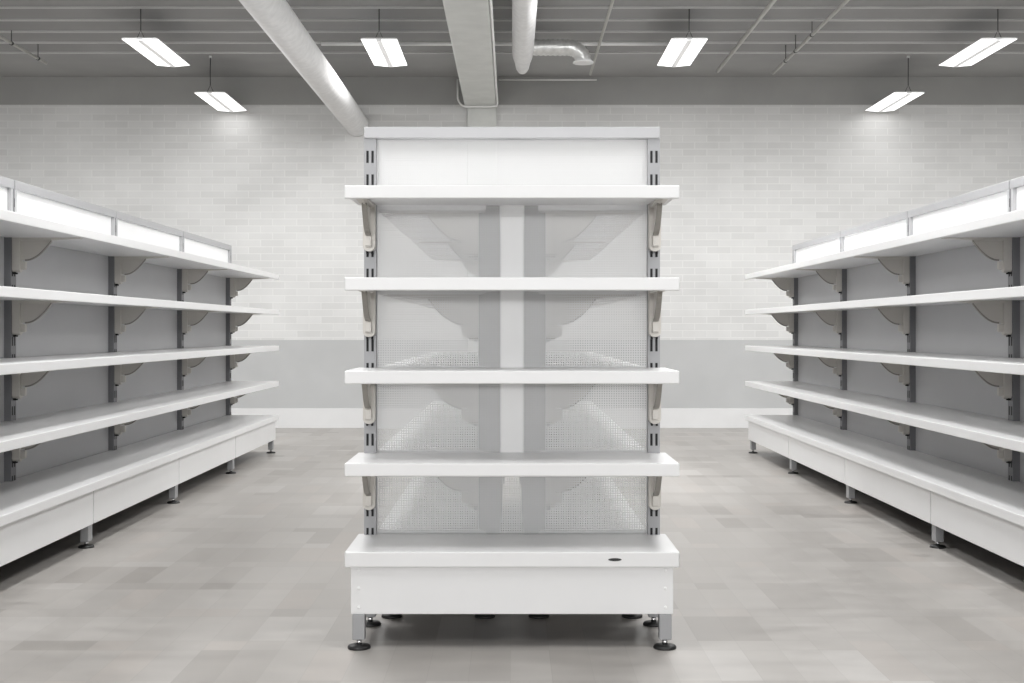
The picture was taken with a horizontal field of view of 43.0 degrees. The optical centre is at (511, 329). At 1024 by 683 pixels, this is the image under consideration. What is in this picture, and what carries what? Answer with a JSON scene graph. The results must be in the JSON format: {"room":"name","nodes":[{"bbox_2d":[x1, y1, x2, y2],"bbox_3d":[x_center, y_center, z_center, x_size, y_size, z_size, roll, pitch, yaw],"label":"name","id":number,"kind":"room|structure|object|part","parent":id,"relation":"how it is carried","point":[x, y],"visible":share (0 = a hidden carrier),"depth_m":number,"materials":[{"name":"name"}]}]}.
{"room":"supermarket","nodes":[
{"label":"supermarket","id":0,"kind":"room"},
{"bbox_2d":[0,77,1023,407],"bbox_3d":[0.000,-0.880,12.770,13.400,3.670,0.200,0,0,0],"label":"wall","id":1,"kind":"structure","parent":0,"point":[762,167],"depth_m":12.67,"materials":[{"name":"brick"}]},
{"bbox_2d":[239,0,368,136],"bbox_3d":[-1.510,-2.000,4.635,0.230,0.230,16.070,0,0,0],"label":"duct","id":2,"kind":"object","parent":1,"relation":"attached to","point":[277,19],"visible":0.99,"depth_m":9.19,"materials":[{"name":"white metal"}]},
{"bbox_2d":[442,0,495,105],"bbox_3d":[-0.308,-2.345,4.555,0.306,0.350,16.110,0,0,0],"label":"beam","id":3,"kind":"structure","parent":1,"relation":"attached to","point":[468,21],"depth_m":10.02,"materials":[{"name":"concrete"}]},
{"bbox_2d":[457,0,497,107],"bbox_3d":[-0.333,-2.283,5.774,0.403,0.274,13.549,0,0,0],"label":"conduit","id":4,"kind":"object","parent":1,"relation":"attached to","point":[491,5],"visible":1,"depth_m":11.13,"materials":[{"name":"grey metal"}]},
{"bbox_2d":[467,107,495,350],"bbox_3d":[-0.292,-0.608,12.640,0.283,3.125,0.060,0,0,0],"label":"column","id":5,"kind":"structure","parent":1,"relation":"attached to","point":[476,117],"depth_m":12.61,"materials":[{"name":"concrete"}]},
{"bbox_2d":[321,42,666,45],"bbox_3d":[-0.150,-2.400,10.900,2.900,0.031,0.033,0,0,0],"label":"pipe","id":6,"kind":"object","parent":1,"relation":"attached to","point":[322,43],"visible":0.66,"depth_m":10.88,"materials":[{"name":"grey metal"}]},
{"bbox_2d":[231,408,792,427],"bbox_3d":[0.000,0.859,12.660,13.000,0.192,0.020,0,0,0],"label":"baseboard","id":7,"kind":"structure","parent":1,"relation":"attached to","point":[288,417],"depth_m":12.65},
{"bbox_2d":[0,428,1023,682],"bbox_3d":[0.000,1.005,4.685,13.000,0.100,16.370,0,0,0],"label":"floor","id":8,"kind":"structure","parent":0,"point":[245,578],"depth_m":4.66,"materials":[{"name":"tile"}]},
{"bbox_2d":[0,176,278,566],"bbox_3d":[-2.042,0.148,6.445,0.447,1.614,7.410,0,0,0],"label":"shelving","id":9,"kind":"object","parent":8,"relation":"on","point":[118,357],"visible":1,"depth_m":6.69,"materials":[{"name":"white metal"}]},
{"bbox_3d":[-2.230,0.155,4.977,0.020,1.200,1.468,0,0,0],"label":"panel","id":10,"kind":"part","parent":9,"relation":"part of","materials":[{"name":"grey metal"}]},
{"bbox_3d":[-2.210,-0.530,4.977,0.016,0.190,1.396,0,0,0],"label":"header panel","id":11,"kind":"part","parent":9,"relation":"part of","materials":[{"name":"white metal"}]},
{"bbox_3d":[-2.212,-0.639,4.977,0.056,0.040,1.456,0,0,0],"label":"rail","id":12,"kind":"part","parent":9,"relation":"part of","materials":[{"name":"white metal"}]},
{"bbox_3d":[-1.845,0.777,4.977,0.014,0.148,1.456,0,0,0],"label":"plinth panel","id":13,"kind":"part","parent":9,"relation":"part of","materials":[{"name":"white paint"}]},
{"bbox_3d":[-2.230,0.155,6.445,0.020,1.200,1.468,0,0,0],"label":"panel","id":14,"kind":"part","parent":9,"relation":"part of","materials":[{"name":"grey metal"}]},
{"bbox_3d":[-2.210,-0.530,6.445,0.016,0.190,1.396,0,0,0],"label":"header panel","id":15,"kind":"part","parent":9,"relation":"part of","materials":[{"name":"white metal"}]},
{"bbox_3d":[-2.212,-0.639,6.445,0.056,0.040,1.456,0,0,0],"label":"rail","id":16,"kind":"part","parent":9,"relation":"part of","materials":[{"name":"white metal"}]},
{"bbox_3d":[-1.870,0.889,5.711,0.036,0.076,0.055,0,0,0],"label":"leg","id":17,"kind":"part","parent":9,"relation":"part of","materials":[{"name":"grey metal"}]},
{"bbox_3d":[-1.845,0.777,6.445,0.014,0.148,1.456,0,0,0],"label":"plinth panel","id":18,"kind":"part","parent":9,"relation":"part of","materials":[{"name":"white paint"}]},
{"bbox_3d":[-2.017,0.417,6.445,0.398,0.039,7.410,0,0,0],"label":"shelf","id":19,"kind":"part","parent":9,"relation":"part of","materials":[{"name":"white metal"}]},
{"bbox_3d":[-2.017,0.141,6.445,0.398,0.039,7.410,0,0,0],"label":"shelf","id":20,"kind":"part","parent":9,"relation":"part of","materials":[{"name":"white metal"}]},
{"bbox_3d":[-2.017,-0.138,6.445,0.398,0.039,7.410,0,0,0],"label":"shelf","id":21,"kind":"part","parent":9,"relation":"part of","materials":[{"name":"white metal"}]},
{"bbox_3d":[-2.017,-0.412,6.445,0.398,0.039,7.410,0,0,0],"label":"shelf","id":22,"kind":"part","parent":9,"relation":"part of","materials":[{"name":"white metal"}]},
{"bbox_3d":[-2.017,0.681,6.445,0.398,0.039,7.410,0,0,0],"label":"shelf","id":23,"kind":"part","parent":9,"relation":"part of","materials":[{"name":"white metal"}]},
{"bbox_3d":[-2.230,0.155,7.913,0.020,1.200,1.468,0,0,0],"label":"panel","id":24,"kind":"part","parent":9,"relation":"part of","materials":[{"name":"grey metal"}]},
{"bbox_3d":[-2.210,-0.530,7.913,0.016,0.190,1.396,0,0,0],"label":"header panel","id":25,"kind":"part","parent":9,"relation":"part of","materials":[{"name":"white metal"}]},
{"bbox_3d":[-2.212,-0.639,7.913,0.056,0.040,1.456,0,0,0],"label":"rail","id":26,"kind":"part","parent":9,"relation":"part of","materials":[{"name":"white metal"}]},
{"bbox_3d":[-1.870,0.889,7.179,0.036,0.076,0.055,0,0,0],"label":"leg","id":27,"kind":"part","parent":9,"relation":"part of","materials":[{"name":"grey metal"}]},
{"bbox_3d":[-2.230,0.155,9.381,0.020,1.200,1.468,0,0,0],"label":"panel","id":28,"kind":"part","parent":9,"relation":"part of","materials":[{"name":"grey metal"}]},
{"bbox_3d":[-2.210,-0.530,9.381,0.016,0.190,1.396,0,0,0],"label":"header panel","id":29,"kind":"part","parent":9,"relation":"part of","materials":[{"name":"white metal"}]},
{"bbox_3d":[-2.212,-0.639,9.381,0.056,0.040,1.456,0,0,0],"label":"rail","id":30,"kind":"part","parent":9,"relation":"part of","materials":[{"name":"white metal"}]},
{"bbox_3d":[-1.845,0.777,7.913,0.014,0.148,1.456,0,0,0],"label":"plinth panel","id":31,"kind":"part","parent":9,"relation":"part of","materials":[{"name":"white paint"}]},
{"bbox_3d":[-1.870,0.889,8.647,0.036,0.076,0.055,0,0,0],"label":"leg","id":32,"kind":"part","parent":9,"relation":"part of","materials":[{"name":"grey metal"}]},
{"bbox_3d":[-1.845,0.777,9.381,0.014,0.148,1.456,0,0,0],"label":"plinth panel","id":33,"kind":"part","parent":9,"relation":"part of","materials":[{"name":"white paint"}]},
{"bbox_3d":[-1.870,0.889,10.085,0.036,0.076,0.055,0,0,0],"label":"leg","id":34,"kind":"part","parent":9,"relation":"part of","materials":[{"name":"grey metal"}]},
{"bbox_2d":[345,127,678,650],"bbox_3d":[0.000,0.149,4.064,1.000,1.611,0.391,0,0,0],"label":"shelving","id":35,"kind":"object","parent":8,"relation":"on","point":[391,573],"visible":1,"depth_m":4.22,"materials":[{"name":"white metal"}]},
{"bbox_3d":[-0.459,0.889,3.904,0.037,0.076,0.036,0,0,0],"label":"leg","id":36,"kind":"part","parent":35,"relation":"part of","materials":[{"name":"grey metal"}]},
{"bbox_3d":[-0.459,0.889,4.211,0.037,0.076,0.036,0,0,0],"label":"leg","id":37,"kind":"part","parent":35,"relation":"part of","materials":[{"name":"grey metal"}]},
{"bbox_3d":[0.000,-0.637,4.227,0.956,0.037,0.066,0,0,0],"label":"rail","id":38,"kind":"part","parent":35,"relation":"part of","materials":[{"name":"white metal"}]},
{"bbox_3d":[0.000,0.417,4.052,1.000,0.039,0.348,0,0,0],"label":"shelf","id":39,"kind":"part","parent":35,"relation":"part of","materials":[{"name":"white metal"}]},
{"bbox_3d":[0.000,0.141,4.052,1.000,0.039,0.348,0,0,0],"label":"shelf","id":40,"kind":"part","parent":35,"relation":"part of","materials":[{"name":"white metal"}]},
{"bbox_3d":[0.000,-0.138,4.052,1.000,0.039,0.348,0,0,0],"label":"shelf","id":41,"kind":"part","parent":35,"relation":"part of","materials":[{"name":"white metal"}]},
{"bbox_3d":[0.000,-0.412,4.052,1.000,0.039,0.348,0,0,0],"label":"shelf","id":42,"kind":"part","parent":35,"relation":"part of","materials":[{"name":"white metal"}]},
{"bbox_3d":[0.000,0.780,3.900,0.966,0.142,0.016,0,0,0],"label":"plinth panel","id":43,"kind":"part","parent":35,"relation":"part of","materials":[{"name":"white paint"}]},
{"bbox_3d":[0.000,0.036,4.231,0.880,1.318,0.001,0,0,0],"label":"perforated panel","id":44,"kind":"part","parent":35,"relation":"part of","materials":[{"name":"white metal"}]},
{"bbox_3d":[0.000,0.685,4.052,1.000,0.047,0.348,0,0,0],"label":"shelf","id":45,"kind":"part","parent":35,"relation":"part of","materials":[{"name":"white metal"}]},
{"bbox_3d":[0.459,0.889,4.211,0.037,0.076,0.036,0,0,0],"label":"leg","id":46,"kind":"part","parent":35,"relation":"part of","materials":[{"name":"grey metal"}]},
{"bbox_3d":[0.459,0.889,3.904,0.037,0.076,0.036,0,0,0],"label":"leg","id":47,"kind":"part","parent":35,"relation":"part of","materials":[{"name":"grey metal"}]},
{"bbox_2d":[378,206,645,618],"bbox_3d":[0.000,0.250,5.800,0.890,1.410,3.010,0,0,0],"label":"gondola","id":48,"kind":"object","parent":8,"relation":"on","point":[386,616],"visible":0.12,"depth_m":4.33,"materials":[{"name":"white paint"}]},
{"bbox_2d":[378,401,484,451],"bbox_3d":[-0.265,0.417,5.800,0.360,0.039,3.000,0,0,0],"label":"shelf","id":49,"kind":"object","parent":48,"relation":"attached to","point":[433,401],"depth_m":4.86,"materials":[{"name":"white metal"}]},
{"bbox_2d":[378,352,484,367],"bbox_3d":[-0.265,0.141,5.800,0.360,0.039,3.000,0,0,0],"label":"shelf","id":50,"kind":"object","parent":48,"relation":"attached to","point":[431,352],"depth_m":5.20,"materials":[{"name":"white metal"}]},
{"bbox_2d":[378,292,484,307],"bbox_3d":[-0.265,-0.138,5.800,0.360,0.039,3.000,0,0,0],"label":"shelf","id":51,"kind":"object","parent":48,"relation":"attached to","point":[378,292],"depth_m":4.31,"materials":[{"name":"white metal"}]},
{"bbox_2d":[378,206,484,259],"bbox_3d":[-0.265,-0.412,5.800,0.360,0.039,3.000,0,0,0],"label":"shelf","id":52,"kind":"object","parent":48,"relation":"attached to","point":[378,206],"depth_m":4.67,"materials":[{"name":"white metal"}]},
{"bbox_2d":[378,477,484,533],"bbox_3d":[-0.265,0.681,5.800,0.360,0.039,3.000,0,0,0],"label":"shelf","id":53,"kind":"object","parent":48,"relation":"attached to","point":[414,477],"depth_m":4.69,"materials":[{"name":"grey metal"}]},
{"bbox_2d":[539,401,645,451],"bbox_3d":[0.265,0.417,5.800,0.360,0.039,3.000,0,0,0],"label":"shelf","id":54,"kind":"object","parent":48,"relation":"attached to","point":[580,401],"depth_m":4.86,"materials":[{"name":"white metal"}]},
{"bbox_2d":[539,352,645,367],"bbox_3d":[0.265,0.141,5.800,0.360,0.039,3.000,0,0,0],"label":"shelf","id":55,"kind":"object","parent":48,"relation":"attached to","point":[546,352],"depth_m":5.20,"materials":[{"name":"white metal"}]},
{"bbox_2d":[539,292,645,307],"bbox_3d":[0.265,-0.138,5.800,0.360,0.039,3.000,0,0,0],"label":"shelf","id":56,"kind":"object","parent":48,"relation":"attached to","point":[539,292],"depth_m":4.31,"materials":[{"name":"white metal"}]},
{"bbox_2d":[539,206,645,259],"bbox_3d":[0.265,-0.412,5.800,0.360,0.039,3.000,0,0,0],"label":"shelf","id":57,"kind":"object","parent":48,"relation":"attached to","point":[539,206],"depth_m":4.67,"materials":[{"name":"white metal"}]},
{"bbox_2d":[539,477,645,533],"bbox_3d":[0.265,0.681,5.800,0.360,0.039,3.000,0,0,0],"label":"shelf","id":58,"kind":"object","parent":48,"relation":"attached to","point":[587,477],"depth_m":4.69,"materials":[{"name":"grey metal"}]},
{"bbox_2d":[745,176,1023,566],"bbox_3d":[2.042,0.148,6.445,0.447,1.614,7.410,0,0,0],"label":"shelving","id":59,"kind":"object","parent":8,"relation":"on","point":[905,358],"visible":1,"depth_m":6.71,"materials":[{"name":"white metal"}]},
{"bbox_3d":[1.870,0.889,10.085,0.036,0.076,0.055,0,0,0],"label":"leg","id":60,"kind":"part","parent":59,"relation":"part of","materials":[{"name":"grey metal"}]},
{"bbox_3d":[1.845,0.777,9.381,0.014,0.148,1.456,0,0,0],"label":"plinth panel","id":61,"kind":"part","parent":59,"relation":"part of","materials":[{"name":"white paint"}]},
{"bbox_3d":[1.870,0.889,8.647,0.036,0.076,0.055,0,0,0],"label":"leg","id":62,"kind":"part","parent":59,"relation":"part of","materials":[{"name":"grey metal"}]},
{"bbox_3d":[2.212,-0.639,9.381,0.056,0.040,1.456,0,0,0],"label":"rail","id":63,"kind":"part","parent":59,"relation":"part of","materials":[{"name":"white metal"}]},
{"bbox_3d":[1.845,0.777,7.913,0.014,0.148,1.456,0,0,0],"label":"plinth panel","id":64,"kind":"part","parent":59,"relation":"part of","materials":[{"name":"white paint"}]},
{"bbox_3d":[2.210,-0.530,9.381,0.016,0.190,1.396,0,0,0],"label":"header panel","id":65,"kind":"part","parent":59,"relation":"part of","materials":[{"name":"white metal"}]},
{"bbox_3d":[2.230,0.155,9.381,0.020,1.200,1.468,0,0,0],"label":"panel","id":66,"kind":"part","parent":59,"relation":"part of","materials":[{"name":"grey metal"}]},
{"bbox_3d":[1.870,0.889,7.179,0.036,0.076,0.055,0,0,0],"label":"leg","id":67,"kind":"part","parent":59,"relation":"part of","materials":[{"name":"grey metal"}]},
{"bbox_3d":[2.212,-0.639,7.913,0.056,0.040,1.456,0,0,0],"label":"rail","id":68,"kind":"part","parent":59,"relation":"part of","materials":[{"name":"white metal"}]},
{"bbox_3d":[2.210,-0.530,7.913,0.016,0.190,1.396,0,0,0],"label":"header panel","id":69,"kind":"part","parent":59,"relation":"part of","materials":[{"name":"white metal"}]},
{"bbox_3d":[2.230,0.155,7.913,0.020,1.200,1.468,0,0,0],"label":"panel","id":70,"kind":"part","parent":59,"relation":"part of","materials":[{"name":"grey metal"}]},
{"bbox_3d":[2.017,0.417,6.445,0.398,0.039,7.410,0,0,0],"label":"shelf","id":71,"kind":"part","parent":59,"relation":"part of","materials":[{"name":"white metal"}]},
{"bbox_3d":[2.017,0.141,6.445,0.398,0.039,7.410,0,0,0],"label":"shelf","id":72,"kind":"part","parent":59,"relation":"part of","materials":[{"name":"white metal"}]},
{"bbox_3d":[2.017,-0.138,6.445,0.398,0.039,7.410,0,0,0],"label":"shelf","id":73,"kind":"part","parent":59,"relation":"part of","materials":[{"name":"white metal"}]},
{"bbox_3d":[2.017,-0.412,6.445,0.398,0.039,7.410,0,0,0],"label":"shelf","id":74,"kind":"part","parent":59,"relation":"part of","materials":[{"name":"white metal"}]},
{"bbox_3d":[2.017,0.681,6.445,0.398,0.039,7.410,0,0,0],"label":"shelf","id":75,"kind":"part","parent":59,"relation":"part of","materials":[{"name":"white metal"}]},
{"bbox_3d":[1.845,0.777,6.445,0.014,0.148,1.456,0,0,0],"label":"plinth panel","id":76,"kind":"part","parent":59,"relation":"part of","materials":[{"name":"white paint"}]},
{"bbox_3d":[1.870,0.889,5.711,0.036,0.076,0.055,0,0,0],"label":"leg","id":77,"kind":"part","parent":59,"relation":"part of","materials":[{"name":"grey metal"}]},
{"bbox_3d":[2.212,-0.639,6.445,0.056,0.040,1.456,0,0,0],"label":"rail","id":78,"kind":"part","parent":59,"relation":"part of","materials":[{"name":"white metal"}]},
{"bbox_3d":[2.210,-0.530,6.445,0.016,0.190,1.396,0,0,0],"label":"header panel","id":79,"kind":"part","parent":59,"relation":"part of","materials":[{"name":"white metal"}]},
{"bbox_3d":[2.230,0.155,6.445,0.020,1.200,1.468,0,0,0],"label":"panel","id":80,"kind":"part","parent":59,"relation":"part of","materials":[{"name":"grey metal"}]},
{"bbox_3d":[1.845,0.777,4.977,0.014,0.148,1.456,0,0,0],"label":"plinth panel","id":81,"kind":"part","parent":59,"relation":"part of","materials":[{"name":"white paint"}]},
{"bbox_3d":[2.212,-0.639,4.977,0.056,0.040,1.456,0,0,0],"label":"rail","id":82,"kind":"part","parent":59,"relation":"part of","materials":[{"name":"white metal"}]},
{"bbox_3d":[2.210,-0.530,4.977,0.016,0.190,1.396,0,0,0],"label":"header panel","id":83,"kind":"part","parent":59,"relation":"part of","materials":[{"name":"white metal"}]},
{"bbox_3d":[2.230,0.155,4.977,0.020,1.200,1.468,0,0,0],"label":"panel","id":84,"kind":"part","parent":59,"relation":"part of","materials":[{"name":"grey metal"}]},
{"bbox_2d":[0,54,1023,76],"bbox_3d":[0.000,-2.590,4.585,13.000,0.250,16.170,0,0,0],"label":"ceiling","id":85,"kind":"structure","parent":0,"point":[11,65],"depth_m":12.16,"materials":[{"name":"metal"}]},
{"bbox_2d":[0,30,47,64],"bbox_3d":[-4.120,-2.431,5.250,0.034,0.175,12.500,0,0,0],"label":"pipe","id":86,"kind":"object","parent":85,"relation":"attached to","point":[11,43],"visible":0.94,"depth_m":10.89,"materials":[{"name":"grey metal"}]},
{"bbox_2d":[121,9,189,66],"bbox_3d":[-2.850,-2.365,10.450,0.280,0.301,1.000,0,0,0],"label":"light panel","id":87,"kind":"object","parent":85,"relation":"hanging from","point":[155,50],"visible":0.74,"depth_m":10.36,"materials":[{"name":"white plastic"}]},
{"bbox_2d":[122,39,169,66],"bbox_3d":[-2.925,-2.223,10.450,0.126,0.014,0.988,0,0,0],"label":"diffuser","id":88,"kind":"object","parent":87,"relation":"attached to","point":[141,46],"depth_m":10.37,"materials":[{"name":"white plastic"}]},
{"bbox_2d":[142,39,188,66],"bbox_3d":[-2.775,-2.223,10.450,0.126,0.014,0.988,0,0,0],"label":"diffuser","id":89,"kind":"object","parent":87,"relation":"attached to","point":[157,47],"depth_m":10.41,"materials":[{"name":"white plastic"}]},
{"bbox_2d":[194,55,246,111],"bbox_3d":[-2.710,-2.288,12.125,0.280,0.353,0.950,0,0,0],"label":"light panel","id":90,"kind":"object","parent":85,"relation":"hanging from","point":[221,101],"visible":1,"depth_m":12.02,"materials":[{"name":"white plastic"}]},
{"bbox_2d":[195,93,229,111],"bbox_3d":[-2.785,-2.121,12.125,0.126,0.014,0.938,0,0,0],"label":"diffuser","id":91,"kind":"object","parent":90,"relation":"attached to","point":[210,98],"depth_m":12.06,"materials":[{"name":"white plastic"}]},
{"bbox_2d":[212,93,245,111],"bbox_3d":[-2.635,-2.121,12.125,0.126,0.014,0.938,0,0,0],"label":"diffuser","id":92,"kind":"object","parent":90,"relation":"attached to","point":[226,101],"depth_m":12.11,"materials":[{"name":"white plastic"}]},
{"bbox_2d":[360,9,406,66],"bbox_3d":[-1.020,-2.365,10.450,0.280,0.301,1.000,0,0,0],"label":"light panel","id":93,"kind":"object","parent":85,"relation":"hanging from","point":[387,52],"visible":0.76,"depth_m":10.36,"materials":[{"name":"white plastic"}]},
{"bbox_2d":[361,39,387,66],"bbox_3d":[-1.095,-2.223,10.450,0.126,0.014,0.988,0,0,0],"label":"diffuser","id":94,"kind":"object","parent":93,"relation":"attached to","point":[376,49],"depth_m":10.35,"materials":[{"name":"white plastic"}]},
{"bbox_2d":[381,39,406,66],"bbox_3d":[-0.945,-2.223,10.450,0.126,0.014,0.988,0,0,0],"label":"diffuser","id":95,"kind":"object","parent":93,"relation":"attached to","point":[391,51],"depth_m":10.43,"materials":[{"name":"white plastic"}]},
{"bbox_2d":[0,21,1023,32],"bbox_3d":[0.000,-2.486,10.635,13.000,0.067,0.230,0,0,0],"label":"joist","id":96,"kind":"object","parent":85,"relation":"attached to","point":[5,26],"depth_m":10.65,"materials":[{"name":"paint"}]},
{"bbox_2d":[0,9,1023,20],"bbox_3d":[0.000,-2.486,10.230,13.000,0.067,0.230,0,0,0],"label":"ceiling beam","id":97,"kind":"structure","parent":85,"relation":"attached to","point":[5,14],"depth_m":10.25,"materials":[{"name":"metal"}]},
{"bbox_2d":[0,33,1023,43],"bbox_3d":[0.000,-2.486,11.040,13.000,0.067,0.230,0,0,0],"label":"ceiling beam","id":98,"kind":"structure","parent":85,"relation":"attached to","point":[17,38],"depth_m":11.04,"materials":[{"name":"metal"}]},
{"bbox_2d":[0,0,1023,8],"bbox_3d":[0.000,-2.486,9.825,13.000,0.067,0.230,0,0,0],"label":"ceiling beam","id":99,"kind":"structure","parent":85,"relation":"attached to","point":[4,4],"depth_m":9.87,"materials":[{"name":"metal"}]},
{"bbox_2d":[512,0,593,73],"bbox_3d":[0.332,-2.262,3.834,0.663,0.194,14.469,0,0,0],"label":"air duct","id":100,"kind":"object","parent":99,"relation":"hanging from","point":[525,45],"visible":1,"depth_m":10.38,"materials":[{"name":"metal"}]},
{"bbox_2d":[0,44,1023,53],"bbox_3d":[0.000,-2.486,11.445,13.000,0.067,0.230,0,0,0],"label":"joist","id":101,"kind":"object","parent":85,"relation":"attached to","point":[4,48],"depth_m":11.46,"materials":[{"name":"paint"}]},
{"bbox_2d":[499,79,596,80],"bbox_3d":[0.345,-2.420,12.580,0.950,0.013,0.014,0,0,0],"label":"conduit","id":102,"kind":"object","parent":85,"relation":"attached to","point":[499,79],"visible":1,"depth_m":12.58,"materials":[{"name":"grey metal"}]},
{"bbox_2d":[589,0,613,75],"bbox_3d":[0.722,-2.360,5.500,0.024,0.023,13.000,0,0,0],"label":"pipe","id":103,"kind":"object","parent":85,"relation":"hanging from","point":[612,1],"visible":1,"depth_m":10.37,"materials":[{"name":"grey metal"}]},
{"bbox_2d":[657,9,707,66],"bbox_3d":[1.360,-2.365,10.450,0.280,0.301,1.000,0,0,0],"label":"light panel","id":104,"kind":"object","parent":85,"relation":"hanging from","point":[679,51],"visible":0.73,"depth_m":10.36,"materials":[{"name":"white plastic"}]},
{"bbox_2d":[658,39,686,66],"bbox_3d":[1.285,-2.223,10.450,0.126,0.014,0.988,0,0,0],"label":"diffuser","id":105,"kind":"object","parent":104,"relation":"attached to","point":[675,49],"depth_m":10.42,"materials":[{"name":"white plastic"}]},
{"bbox_2d":[676,39,706,66],"bbox_3d":[1.435,-2.223,10.450,0.126,0.014,0.988,0,0,0],"label":"diffuser","id":106,"kind":"object","parent":104,"relation":"attached to","point":[690,49],"depth_m":10.37,"materials":[{"name":"white plastic"}]},
{"bbox_2d":[716,0,776,72],"bbox_3d":[1.876,-2.360,5.425,0.032,0.030,12.850,0,0,0],"label":"pipe","id":107,"kind":"object","parent":85,"relation":"hanging from","point":[772,2],"visible":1,"depth_m":10.32,"materials":[{"name":"grey metal"}]},
{"bbox_2d":[772,0,849,74],"bbox_3d":[2.400,-2.431,5.475,0.034,0.175,12.950,0,0,0],"label":"pipe","id":108,"kind":"object","parent":85,"relation":"attached to","point":[844,2],"visible":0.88,"depth_m":10.43,"materials":[{"name":"grey metal"}]},
{"bbox_2d":[865,55,924,111],"bbox_3d":[3.560,-2.288,12.125,0.280,0.353,0.950,0,0,0],"label":"light panel","id":109,"kind":"object","parent":85,"relation":"hanging from","point":[895,100],"visible":1,"depth_m":12.02,"materials":[{"name":"white plastic"}]},
{"bbox_2d":[865,93,906,111],"bbox_3d":[3.485,-2.121,12.125,0.126,0.014,0.938,0,0,0],"label":"diffuser","id":110,"kind":"object","parent":109,"relation":"attached to","point":[893,98],"depth_m":12.09,"materials":[{"name":"white plastic"}]},
{"bbox_2d":[882,93,923,111],"bbox_3d":[3.635,-2.121,12.125,0.126,0.014,0.938,0,0,0],"label":"diffuser","id":111,"kind":"object","parent":109,"relation":"attached to","point":[906,98],"depth_m":12.06,"materials":[{"name":"white plastic"}]},
{"bbox_2d":[939,9,1017,66],"bbox_3d":[3.730,-2.365,10.450,0.280,0.301,1.000,0,0,0],"label":"light panel","id":112,"kind":"object","parent":85,"relation":"hanging from","point":[982,48],"visible":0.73,"depth_m":10.36,"materials":[{"name":"white plastic"}]},
{"bbox_2d":[939,39,995,66],"bbox_3d":[3.655,-2.223,10.450,0.126,0.014,0.988,0,0,0],"label":"diffuser","id":113,"kind":"object","parent":112,"relation":"attached to","point":[981,45],"depth_m":10.41,"materials":[{"name":"white plastic"}]},
{"bbox_2d":[958,39,1016,66],"bbox_3d":[3.805,-2.223,10.450,0.126,0.014,0.988,0,0,0],"label":"diffuser","id":114,"kind":"object","parent":112,"relation":"attached to","point":[998,44],"depth_m":10.38,"materials":[{"name":"white plastic"}]}
]}

